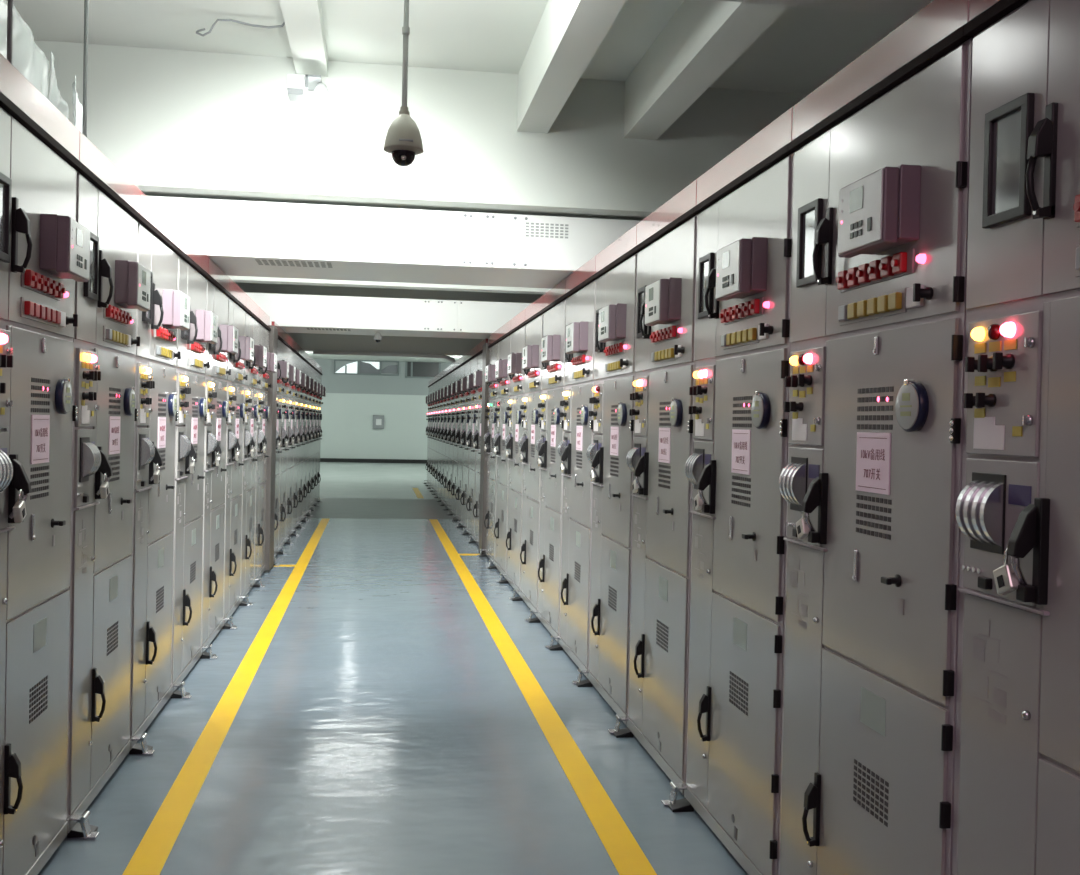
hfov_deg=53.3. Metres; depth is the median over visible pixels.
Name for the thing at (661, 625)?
vent grille
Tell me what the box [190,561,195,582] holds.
vent grille
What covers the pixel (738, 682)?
vent grille
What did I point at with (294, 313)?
duct
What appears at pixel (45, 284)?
switch
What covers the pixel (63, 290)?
switch
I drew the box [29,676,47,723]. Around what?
vent grille
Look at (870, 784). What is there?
vent grille
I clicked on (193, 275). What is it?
tall cabinet
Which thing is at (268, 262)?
vent grille
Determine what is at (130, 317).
switch
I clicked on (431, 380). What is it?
tall cabinet
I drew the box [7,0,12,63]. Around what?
rod
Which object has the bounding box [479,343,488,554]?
post
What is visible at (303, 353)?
tall cabinet
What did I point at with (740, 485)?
vent grille
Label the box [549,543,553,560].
vent grille
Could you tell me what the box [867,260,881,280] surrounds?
switch
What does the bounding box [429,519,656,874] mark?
floor marking
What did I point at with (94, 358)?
lamp
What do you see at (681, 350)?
switch
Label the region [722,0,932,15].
ceiling beam
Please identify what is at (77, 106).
plastic film
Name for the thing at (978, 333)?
lamp
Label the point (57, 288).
switch
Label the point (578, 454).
vent grille
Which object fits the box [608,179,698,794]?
tall cabinet
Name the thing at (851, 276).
switch
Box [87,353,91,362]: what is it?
lamp
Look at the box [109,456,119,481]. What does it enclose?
vent grille
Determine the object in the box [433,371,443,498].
tall cabinet
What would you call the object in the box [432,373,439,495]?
tall cabinet
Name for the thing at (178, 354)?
switch
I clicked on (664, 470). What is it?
vent grille
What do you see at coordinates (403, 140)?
dome camera
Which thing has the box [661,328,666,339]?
switch
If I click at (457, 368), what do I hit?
tall cabinet
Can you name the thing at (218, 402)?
vent grille
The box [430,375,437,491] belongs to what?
tall cabinet
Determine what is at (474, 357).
tall cabinet
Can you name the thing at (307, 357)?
tall cabinet
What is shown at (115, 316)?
switch
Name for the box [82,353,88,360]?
lamp
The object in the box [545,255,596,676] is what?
tall cabinet
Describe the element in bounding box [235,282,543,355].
ceiling beam
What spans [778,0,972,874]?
tall cabinet
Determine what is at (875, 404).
vent grille
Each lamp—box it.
[0,333,7,343]
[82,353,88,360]
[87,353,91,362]
[91,354,96,362]
[287,73,329,101]
[693,371,698,378]
[701,369,707,377]
[763,301,769,307]
[790,356,797,365]
[798,354,804,364]
[803,353,812,363]
[916,254,925,263]
[971,327,984,340]
[987,324,1000,339]
[1000,322,1015,337]
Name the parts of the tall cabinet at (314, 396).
panel, door, door, door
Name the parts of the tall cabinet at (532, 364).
door handle, operating lever, panel, mechanism panel, indicator panel, fixed panel, skirt panel, door, rail, header panel, door, door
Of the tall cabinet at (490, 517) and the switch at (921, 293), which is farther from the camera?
the tall cabinet at (490, 517)
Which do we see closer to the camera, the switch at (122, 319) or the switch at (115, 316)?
the switch at (115, 316)
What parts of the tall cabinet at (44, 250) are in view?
tag plate, selector knob, selector knob, panel, mechanism panel, indicator panel, fixed panel, door post, selector knob, door handle, operating lever, door handle, door, terminal rail, door, header panel, link rail, rail, door, skirt panel, door knob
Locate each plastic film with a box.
[0,0,48,98]
[48,52,68,118]
[72,75,82,132]
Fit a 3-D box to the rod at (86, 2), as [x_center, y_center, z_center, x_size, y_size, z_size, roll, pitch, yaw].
[-1.926,-1.811,4.565,0.018,1.470,0.017,1,1,-9]
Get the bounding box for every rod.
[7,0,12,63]
[82,0,88,136]
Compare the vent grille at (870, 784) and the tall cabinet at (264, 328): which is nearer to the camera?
the vent grille at (870, 784)
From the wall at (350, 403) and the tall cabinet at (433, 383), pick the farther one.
the wall at (350, 403)
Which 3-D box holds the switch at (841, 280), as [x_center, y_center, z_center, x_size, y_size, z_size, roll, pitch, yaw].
[0.907,-0.473,3.228,0.031,0.054,0.046,1,1,-9]
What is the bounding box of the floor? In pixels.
[38,462,747,874]
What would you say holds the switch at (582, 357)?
attached to the tall cabinet at (576, 469)
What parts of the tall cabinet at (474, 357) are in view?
door handle, operating lever, panel, indicator panel, fixed panel, door, door, header panel, door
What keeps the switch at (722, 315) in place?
attached to the tall cabinet at (744, 206)
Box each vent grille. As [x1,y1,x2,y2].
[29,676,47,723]
[30,466,48,499]
[31,378,49,412]
[107,621,118,655]
[109,387,120,413]
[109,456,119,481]
[156,586,163,612]
[158,394,165,415]
[159,450,165,469]
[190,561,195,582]
[192,398,197,415]
[215,543,218,561]
[217,401,220,416]
[234,529,237,544]
[255,259,331,267]
[307,328,349,330]
[526,222,567,237]
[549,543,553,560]
[551,448,554,461]
[574,562,579,582]
[576,452,581,468]
[577,407,581,424]
[608,589,616,610]
[610,457,618,476]
[611,405,618,424]
[656,620,667,651]
[658,464,670,488]
[659,401,671,425]
[729,671,747,715]
[731,476,750,506]
[732,396,751,426]
[853,759,888,826]
[856,495,891,539]
[857,386,893,429]
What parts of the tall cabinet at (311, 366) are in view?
panel, door, door, door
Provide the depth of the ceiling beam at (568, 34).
6.19 m
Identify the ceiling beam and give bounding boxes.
[229,276,550,293]
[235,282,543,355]
[279,0,327,76]
[517,0,625,132]
[624,0,788,139]
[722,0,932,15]
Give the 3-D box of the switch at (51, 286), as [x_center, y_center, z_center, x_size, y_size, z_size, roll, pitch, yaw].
[-1.732,-0.535,3.795,0.031,0.054,0.045,1,1,-9]
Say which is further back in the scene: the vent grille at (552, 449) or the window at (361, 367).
the window at (361, 367)
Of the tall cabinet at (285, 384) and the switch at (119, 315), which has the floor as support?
the tall cabinet at (285, 384)
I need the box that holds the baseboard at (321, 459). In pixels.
[320,458,426,462]
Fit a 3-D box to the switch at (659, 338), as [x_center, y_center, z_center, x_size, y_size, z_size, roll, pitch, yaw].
[0.593,-0.504,5.295,0.031,0.054,0.046,1,1,-9]
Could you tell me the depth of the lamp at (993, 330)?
2.43 m
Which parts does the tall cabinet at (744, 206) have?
selector knob, selector knob, selector knob, selector knob, backing plate, panel, selector knob, mechanism panel, door handle, indicator panel, operating lever, fixed panel, door handle, door post, skirt panel, terminal rail, door, rail, link rail, header panel, door knob, door, door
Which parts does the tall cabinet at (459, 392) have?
operating lever, panel, door, door, header panel, door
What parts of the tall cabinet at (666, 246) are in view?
selector knob, panel, backing plate, selector knob, door handle, mechanism panel, operating lever, indicator panel, fixed panel, door handle, door post, skirt panel, terminal rail, door, rail, link rail, header panel, door knob, door, door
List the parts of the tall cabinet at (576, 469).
panel, door handle, operating lever, mechanism panel, indicator panel, fixed panel, door handle, skirt panel, door, rail, header panel, door, door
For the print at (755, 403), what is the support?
attached to the tall cabinet at (744, 206)
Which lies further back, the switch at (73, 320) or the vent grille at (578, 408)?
the vent grille at (578, 408)
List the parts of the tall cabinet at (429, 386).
door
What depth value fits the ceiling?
6.76 m
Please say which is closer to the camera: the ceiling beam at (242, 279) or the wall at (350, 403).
the ceiling beam at (242, 279)
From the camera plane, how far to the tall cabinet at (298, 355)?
15.89 m
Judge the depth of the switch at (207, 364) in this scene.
7.28 m
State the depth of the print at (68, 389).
4.02 m
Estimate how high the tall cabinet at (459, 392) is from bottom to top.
2.790 m
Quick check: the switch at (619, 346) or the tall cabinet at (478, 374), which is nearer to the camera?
the switch at (619, 346)
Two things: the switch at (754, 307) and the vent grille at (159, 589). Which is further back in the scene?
the vent grille at (159, 589)
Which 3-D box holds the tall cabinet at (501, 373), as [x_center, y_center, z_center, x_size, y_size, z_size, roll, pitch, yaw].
[0.123,0.142,12.057,1.307,2.790,1.113,1,1,-9]
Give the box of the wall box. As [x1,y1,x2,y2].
[373,415,383,428]
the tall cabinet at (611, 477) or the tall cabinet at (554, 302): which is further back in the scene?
the tall cabinet at (554, 302)
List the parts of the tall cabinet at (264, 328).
panel, mechanism panel, indicator panel, skirt panel, fixed panel, door handle, door, operating lever, door, door, rail, header panel, door handle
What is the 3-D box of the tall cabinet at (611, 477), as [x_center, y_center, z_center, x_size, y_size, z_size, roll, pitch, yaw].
[0.962,0.226,6.546,1.307,2.790,1.113,1,1,-9]
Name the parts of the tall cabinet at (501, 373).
door handle, panel, operating lever, indicator panel, fixed panel, skirt panel, door, rail, door, header panel, door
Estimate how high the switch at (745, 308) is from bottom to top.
0.054 m
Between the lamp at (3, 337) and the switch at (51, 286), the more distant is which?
the switch at (51, 286)
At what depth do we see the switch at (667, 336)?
5.15 m
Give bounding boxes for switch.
[24,269,36,286]
[31,272,42,289]
[37,275,48,291]
[44,278,54,293]
[49,280,60,295]
[55,282,65,298]
[66,314,77,326]
[106,304,114,317]
[111,306,117,318]
[113,308,121,320]
[119,309,125,321]
[121,311,128,322]
[124,312,131,324]
[131,337,139,345]
[156,327,163,336]
[174,351,180,358]
[191,342,196,349]
[204,361,209,367]
[580,354,584,362]
[582,368,589,374]
[611,344,616,353]
[616,343,622,351]
[620,359,627,366]
[650,332,655,342]
[653,330,658,341]
[657,329,662,340]
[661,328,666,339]
[664,327,669,338]
[668,326,675,337]
[674,345,684,354]
[719,309,727,322]
[725,307,733,321]
[730,305,739,319]
[736,303,745,317]
[742,301,751,315]
[749,299,759,314]
[759,323,772,335]
[836,270,848,289]
[846,267,859,286]
[856,263,870,283]
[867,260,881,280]
[879,256,893,277]
[891,252,906,273]
[913,283,932,301]
[1073,194,1079,221]
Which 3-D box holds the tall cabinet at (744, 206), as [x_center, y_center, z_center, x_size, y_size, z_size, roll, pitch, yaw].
[1.297,0.260,4.341,1.307,2.790,1.113,1,1,-9]
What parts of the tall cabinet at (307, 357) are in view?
panel, door, door, door, header panel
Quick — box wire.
[196,19,284,36]
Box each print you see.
[66,387,70,403]
[753,401,758,417]
[900,393,911,415]
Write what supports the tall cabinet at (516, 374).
on the floor
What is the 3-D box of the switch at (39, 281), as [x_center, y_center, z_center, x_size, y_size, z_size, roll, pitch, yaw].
[-1.711,-0.533,3.660,0.031,0.054,0.045,1,1,-9]
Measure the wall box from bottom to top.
0.555 m
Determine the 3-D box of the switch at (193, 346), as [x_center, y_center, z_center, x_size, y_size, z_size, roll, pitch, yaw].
[-2.191,-0.581,6.810,0.031,0.054,0.045,1,1,-9]
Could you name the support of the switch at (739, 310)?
attached to the tall cabinet at (744, 206)
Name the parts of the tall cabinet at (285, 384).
panel, mechanism panel, skirt panel, indicator panel, fixed panel, door handle, door, door, operating lever, door, header panel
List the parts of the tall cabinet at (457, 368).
operating lever, panel, door, door, door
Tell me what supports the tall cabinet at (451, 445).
on the floor
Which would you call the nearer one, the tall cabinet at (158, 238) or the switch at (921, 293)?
the switch at (921, 293)
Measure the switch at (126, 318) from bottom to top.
0.054 m
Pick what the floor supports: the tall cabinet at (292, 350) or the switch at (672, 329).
the tall cabinet at (292, 350)
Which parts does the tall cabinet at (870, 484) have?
selector knob, selector knob, tag plate, tag plate, tag plate, selector knob, selector knob, backing plate, panel, tag plate, tag plate, selector knob, mechanism panel, indicator panel, tag plate, tag plate, fixed panel, door handle, tag plate, operating lever, door handle, door post, terminal rail, link rail, rail, header panel, door, door, door knob, door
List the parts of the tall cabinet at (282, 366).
door handle, door, header panel, door, door handle, door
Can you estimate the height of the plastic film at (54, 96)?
0.525 m
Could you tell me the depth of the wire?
6.57 m
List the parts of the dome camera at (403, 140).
badge plate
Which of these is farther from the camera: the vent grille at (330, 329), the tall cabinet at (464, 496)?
the tall cabinet at (464, 496)
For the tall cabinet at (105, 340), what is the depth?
4.62 m
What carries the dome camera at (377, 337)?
attached to the duct at (294, 313)
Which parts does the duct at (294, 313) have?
panel, panel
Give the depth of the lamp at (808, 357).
3.47 m
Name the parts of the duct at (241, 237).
panel, panel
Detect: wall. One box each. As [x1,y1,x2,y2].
[34,40,807,220]
[313,359,452,459]
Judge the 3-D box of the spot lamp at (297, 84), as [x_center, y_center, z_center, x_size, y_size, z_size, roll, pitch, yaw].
[-1.526,-2.291,7.118,0.267,0.155,0.380,1,1,-9]
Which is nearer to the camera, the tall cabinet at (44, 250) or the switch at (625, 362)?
the tall cabinet at (44, 250)
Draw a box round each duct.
[147,196,639,288]
[245,292,531,338]
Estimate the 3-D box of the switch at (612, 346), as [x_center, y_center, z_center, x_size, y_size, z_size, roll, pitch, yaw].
[0.436,-0.520,6.327,0.031,0.054,0.046,1,1,-9]
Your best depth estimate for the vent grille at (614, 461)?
6.34 m
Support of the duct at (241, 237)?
on the tall cabinet at (218, 285)
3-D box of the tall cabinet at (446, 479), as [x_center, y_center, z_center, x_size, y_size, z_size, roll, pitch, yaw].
[-1.287,0.001,21.319,1.307,2.790,1.113,1,1,-9]
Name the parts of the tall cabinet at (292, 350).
panel, fixed panel, door handle, door, door, door, header panel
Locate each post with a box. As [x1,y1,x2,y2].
[263,325,277,572]
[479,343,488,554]
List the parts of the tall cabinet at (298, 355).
panel, fixed panel, door handle, door, door, door, header panel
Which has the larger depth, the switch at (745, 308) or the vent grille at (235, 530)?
the vent grille at (235, 530)
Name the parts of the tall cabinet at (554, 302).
door handle, panel, operating lever, mechanism panel, indicator panel, fixed panel, skirt panel, door, rail, header panel, door, door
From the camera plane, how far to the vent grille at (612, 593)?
6.32 m
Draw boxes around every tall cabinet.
[0,53,89,874]
[66,132,150,839]
[129,190,189,754]
[171,229,217,698]
[200,257,237,658]
[222,278,253,628]
[239,294,266,605]
[253,307,276,587]
[271,321,288,565]
[278,330,295,553]
[285,337,300,543]
[291,343,305,535]
[297,348,310,527]
[302,353,313,521]
[306,357,317,515]
[310,360,320,510]
[313,364,323,505]
[317,365,325,501]
[424,381,430,483]
[425,379,432,486]
[427,377,434,489]
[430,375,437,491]
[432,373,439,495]
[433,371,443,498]
[437,368,446,502]
[440,365,450,507]
[443,362,454,512]
[446,358,459,517]
[451,355,464,524]
[455,350,470,530]
[460,345,477,539]
[467,339,487,545]
[477,329,498,564]
[486,320,510,578]
[496,309,525,595]
[509,296,543,615]
[525,278,566,642]
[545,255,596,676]
[572,224,637,724]
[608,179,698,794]
[661,107,794,874]
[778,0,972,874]
[952,0,1079,874]
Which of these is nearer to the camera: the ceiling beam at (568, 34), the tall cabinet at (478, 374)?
the ceiling beam at (568, 34)
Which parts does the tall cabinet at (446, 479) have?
panel, door, door, door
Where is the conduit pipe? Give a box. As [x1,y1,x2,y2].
[313,350,454,362]
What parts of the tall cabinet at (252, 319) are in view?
panel, mechanism panel, indicator panel, fixed panel, skirt panel, door handle, door, operating lever, door, rail, header panel, door handle, door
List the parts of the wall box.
plate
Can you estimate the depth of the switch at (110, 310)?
4.65 m
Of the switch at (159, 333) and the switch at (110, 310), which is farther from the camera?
the switch at (159, 333)
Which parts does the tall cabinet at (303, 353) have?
panel, door, fixed panel, door handle, door, door, header panel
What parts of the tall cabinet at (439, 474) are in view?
panel, door, door, door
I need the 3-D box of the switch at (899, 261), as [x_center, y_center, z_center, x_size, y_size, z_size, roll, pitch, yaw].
[0.960,-0.468,2.882,0.031,0.054,0.046,1,1,-9]
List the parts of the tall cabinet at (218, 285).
panel, mechanism panel, backing plate, indicator panel, fixed panel, selector knob, skirt panel, door handle, operating lever, door, door handle, rail, door, header panel, door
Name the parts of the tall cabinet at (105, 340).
panel, backing plate, mechanism panel, indicator panel, fixed panel, selector knob, selector knob, selector knob, door post, skirt panel, door handle, selector knob, operating lever, door handle, rail, header panel, door, terminal rail, door, link rail, door, door knob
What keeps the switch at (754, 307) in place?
attached to the tall cabinet at (744, 206)
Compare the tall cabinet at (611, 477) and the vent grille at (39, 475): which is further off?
the tall cabinet at (611, 477)
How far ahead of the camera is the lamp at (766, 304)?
3.88 m
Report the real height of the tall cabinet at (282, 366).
2.790 m
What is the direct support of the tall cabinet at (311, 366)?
on the floor
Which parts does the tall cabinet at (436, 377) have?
door, door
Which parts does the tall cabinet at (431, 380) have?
door, door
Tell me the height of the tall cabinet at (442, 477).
2.790 m
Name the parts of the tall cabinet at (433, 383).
door, door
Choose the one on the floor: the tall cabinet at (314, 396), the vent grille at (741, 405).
the tall cabinet at (314, 396)
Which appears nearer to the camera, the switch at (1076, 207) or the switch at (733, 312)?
the switch at (1076, 207)
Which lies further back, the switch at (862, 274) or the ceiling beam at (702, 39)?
the ceiling beam at (702, 39)
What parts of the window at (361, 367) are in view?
bright pane, pane, bright pane, pane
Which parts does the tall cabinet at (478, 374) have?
door handle, operating lever, panel, indicator panel, door, fixed panel, door, door, header panel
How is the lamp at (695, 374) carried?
attached to the tall cabinet at (744, 206)
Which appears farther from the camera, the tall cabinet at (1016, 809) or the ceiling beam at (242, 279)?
the ceiling beam at (242, 279)
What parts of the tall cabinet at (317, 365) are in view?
panel, door, door, door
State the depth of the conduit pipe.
17.89 m
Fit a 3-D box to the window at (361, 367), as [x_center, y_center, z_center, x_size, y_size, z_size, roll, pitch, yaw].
[-6.995,-2.817,43.369,2.580,0.595,0.070,1,1,-9]
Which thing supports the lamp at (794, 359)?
attached to the tall cabinet at (870, 484)
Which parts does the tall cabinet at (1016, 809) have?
selector knob, selector knob, tag plate, tag plate, tag plate, header panel, selector knob, selector knob, backing plate, tag plate, tag plate, rail, panel, mechanism panel, selector knob, indicator panel, fixed panel, tag plate, tag plate, tag plate, operating lever, door handle, door post, door, door, door, terminal rail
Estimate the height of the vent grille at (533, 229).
0.101 m
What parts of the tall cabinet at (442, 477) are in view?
panel, door, door, door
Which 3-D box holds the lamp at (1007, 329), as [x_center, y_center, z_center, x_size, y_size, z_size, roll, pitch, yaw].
[1.037,-0.239,2.384,0.030,0.036,0.036,1,1,-9]
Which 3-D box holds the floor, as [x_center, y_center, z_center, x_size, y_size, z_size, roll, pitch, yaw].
[-2.972,1.424,20.308,9.500,0.100,47.000,1,1,-9]
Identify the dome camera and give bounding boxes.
[374,332,381,342]
[383,0,423,166]
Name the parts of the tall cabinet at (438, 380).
door, door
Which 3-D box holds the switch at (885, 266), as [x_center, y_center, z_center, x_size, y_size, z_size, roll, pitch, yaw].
[0.950,-0.469,2.952,0.031,0.054,0.046,1,1,-9]
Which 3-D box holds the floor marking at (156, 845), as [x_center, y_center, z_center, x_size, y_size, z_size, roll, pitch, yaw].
[-2.062,1.541,7.879,0.132,0.002,21.150,1,1,-9]
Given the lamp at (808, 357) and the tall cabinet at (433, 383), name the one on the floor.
the tall cabinet at (433, 383)
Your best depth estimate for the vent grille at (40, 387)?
3.78 m
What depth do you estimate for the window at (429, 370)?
43.71 m
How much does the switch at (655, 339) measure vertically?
0.054 m
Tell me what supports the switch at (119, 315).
attached to the tall cabinet at (105, 340)
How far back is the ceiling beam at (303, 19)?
6.56 m
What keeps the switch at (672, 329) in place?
attached to the tall cabinet at (666, 246)
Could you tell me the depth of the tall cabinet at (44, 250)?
3.73 m
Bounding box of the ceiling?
[13,0,911,362]
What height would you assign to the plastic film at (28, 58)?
0.555 m
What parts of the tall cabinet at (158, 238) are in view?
panel, mechanism panel, backing plate, indicator panel, fixed panel, selector knob, selector knob, skirt panel, door handle, operating lever, door handle, door, rail, header panel, terminal rail, door, link rail, door, door knob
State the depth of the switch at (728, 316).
4.25 m
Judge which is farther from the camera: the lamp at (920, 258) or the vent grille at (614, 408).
the vent grille at (614, 408)
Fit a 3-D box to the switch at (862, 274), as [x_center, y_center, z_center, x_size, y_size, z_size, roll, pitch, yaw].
[0.928,-0.471,3.090,0.031,0.054,0.046,1,1,-9]
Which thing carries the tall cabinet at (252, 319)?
on the floor
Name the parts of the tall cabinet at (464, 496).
operating lever, panel, door, door, header panel, door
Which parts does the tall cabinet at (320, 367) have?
panel, door, door, door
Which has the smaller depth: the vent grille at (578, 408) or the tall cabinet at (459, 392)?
the vent grille at (578, 408)
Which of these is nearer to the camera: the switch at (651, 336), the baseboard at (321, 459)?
the switch at (651, 336)
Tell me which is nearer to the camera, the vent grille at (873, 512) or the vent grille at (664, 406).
the vent grille at (873, 512)
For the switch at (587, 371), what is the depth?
7.15 m
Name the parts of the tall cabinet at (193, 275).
panel, mechanism panel, backing plate, indicator panel, fixed panel, selector knob, selector knob, skirt panel, door handle, operating lever, door, door handle, rail, header panel, door, terminal rail, door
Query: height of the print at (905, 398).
0.060 m
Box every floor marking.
[122,518,329,874]
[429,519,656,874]
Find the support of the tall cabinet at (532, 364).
on the floor
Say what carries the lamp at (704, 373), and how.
attached to the tall cabinet at (744, 206)
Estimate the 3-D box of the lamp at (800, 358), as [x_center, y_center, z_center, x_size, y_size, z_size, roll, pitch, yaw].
[0.863,-0.257,3.546,0.024,0.038,0.038,1,1,-9]
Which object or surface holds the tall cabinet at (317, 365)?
on the floor
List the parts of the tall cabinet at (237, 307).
panel, mechanism panel, backing plate, indicator panel, fixed panel, skirt panel, door handle, door, operating lever, door handle, door, header panel, rail, door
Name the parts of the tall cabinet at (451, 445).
operating lever, panel, door, door, door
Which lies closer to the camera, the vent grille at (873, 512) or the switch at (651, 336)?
the vent grille at (873, 512)
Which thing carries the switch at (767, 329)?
attached to the tall cabinet at (744, 206)
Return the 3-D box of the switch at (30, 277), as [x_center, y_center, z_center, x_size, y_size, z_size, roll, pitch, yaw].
[-1.701,-0.532,3.593,0.031,0.054,0.045,1,1,-9]
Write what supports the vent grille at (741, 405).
attached to the tall cabinet at (744, 206)
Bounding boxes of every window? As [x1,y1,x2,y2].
[334,359,398,375]
[405,362,440,378]
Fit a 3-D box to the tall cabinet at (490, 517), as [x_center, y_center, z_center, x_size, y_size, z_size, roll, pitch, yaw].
[-0.045,0.126,13.159,1.307,2.790,1.113,1,1,-9]
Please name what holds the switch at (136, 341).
attached to the tall cabinet at (105, 340)
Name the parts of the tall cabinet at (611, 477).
selector knob, panel, door handle, selector knob, operating lever, mechanism panel, indicator panel, fixed panel, door handle, door post, skirt panel, door, terminal rail, rail, link rail, header panel, door, door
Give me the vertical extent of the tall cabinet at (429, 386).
2.790 m
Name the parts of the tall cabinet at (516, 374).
door handle, operating lever, panel, indicator panel, fixed panel, skirt panel, door, rail, door, header panel, door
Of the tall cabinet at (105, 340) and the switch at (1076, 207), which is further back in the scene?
the tall cabinet at (105, 340)
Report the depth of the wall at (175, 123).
7.40 m
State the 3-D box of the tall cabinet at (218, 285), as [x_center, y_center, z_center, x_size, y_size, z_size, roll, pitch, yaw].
[-2.942,0.128,7.888,1.307,2.790,1.083,1,1,-9]
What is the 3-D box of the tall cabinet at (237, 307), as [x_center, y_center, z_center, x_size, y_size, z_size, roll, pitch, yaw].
[-3.105,0.112,8.960,1.307,2.790,1.083,1,1,-9]
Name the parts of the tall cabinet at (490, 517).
door handle, operating lever, panel, indicator panel, skirt panel, fixed panel, door, rail, door, header panel, door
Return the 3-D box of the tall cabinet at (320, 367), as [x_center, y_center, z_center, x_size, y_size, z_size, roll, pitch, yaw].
[-5.143,-0.092,22.349,1.307,2.790,1.083,1,1,-9]
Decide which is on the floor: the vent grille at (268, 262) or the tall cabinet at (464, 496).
the tall cabinet at (464, 496)

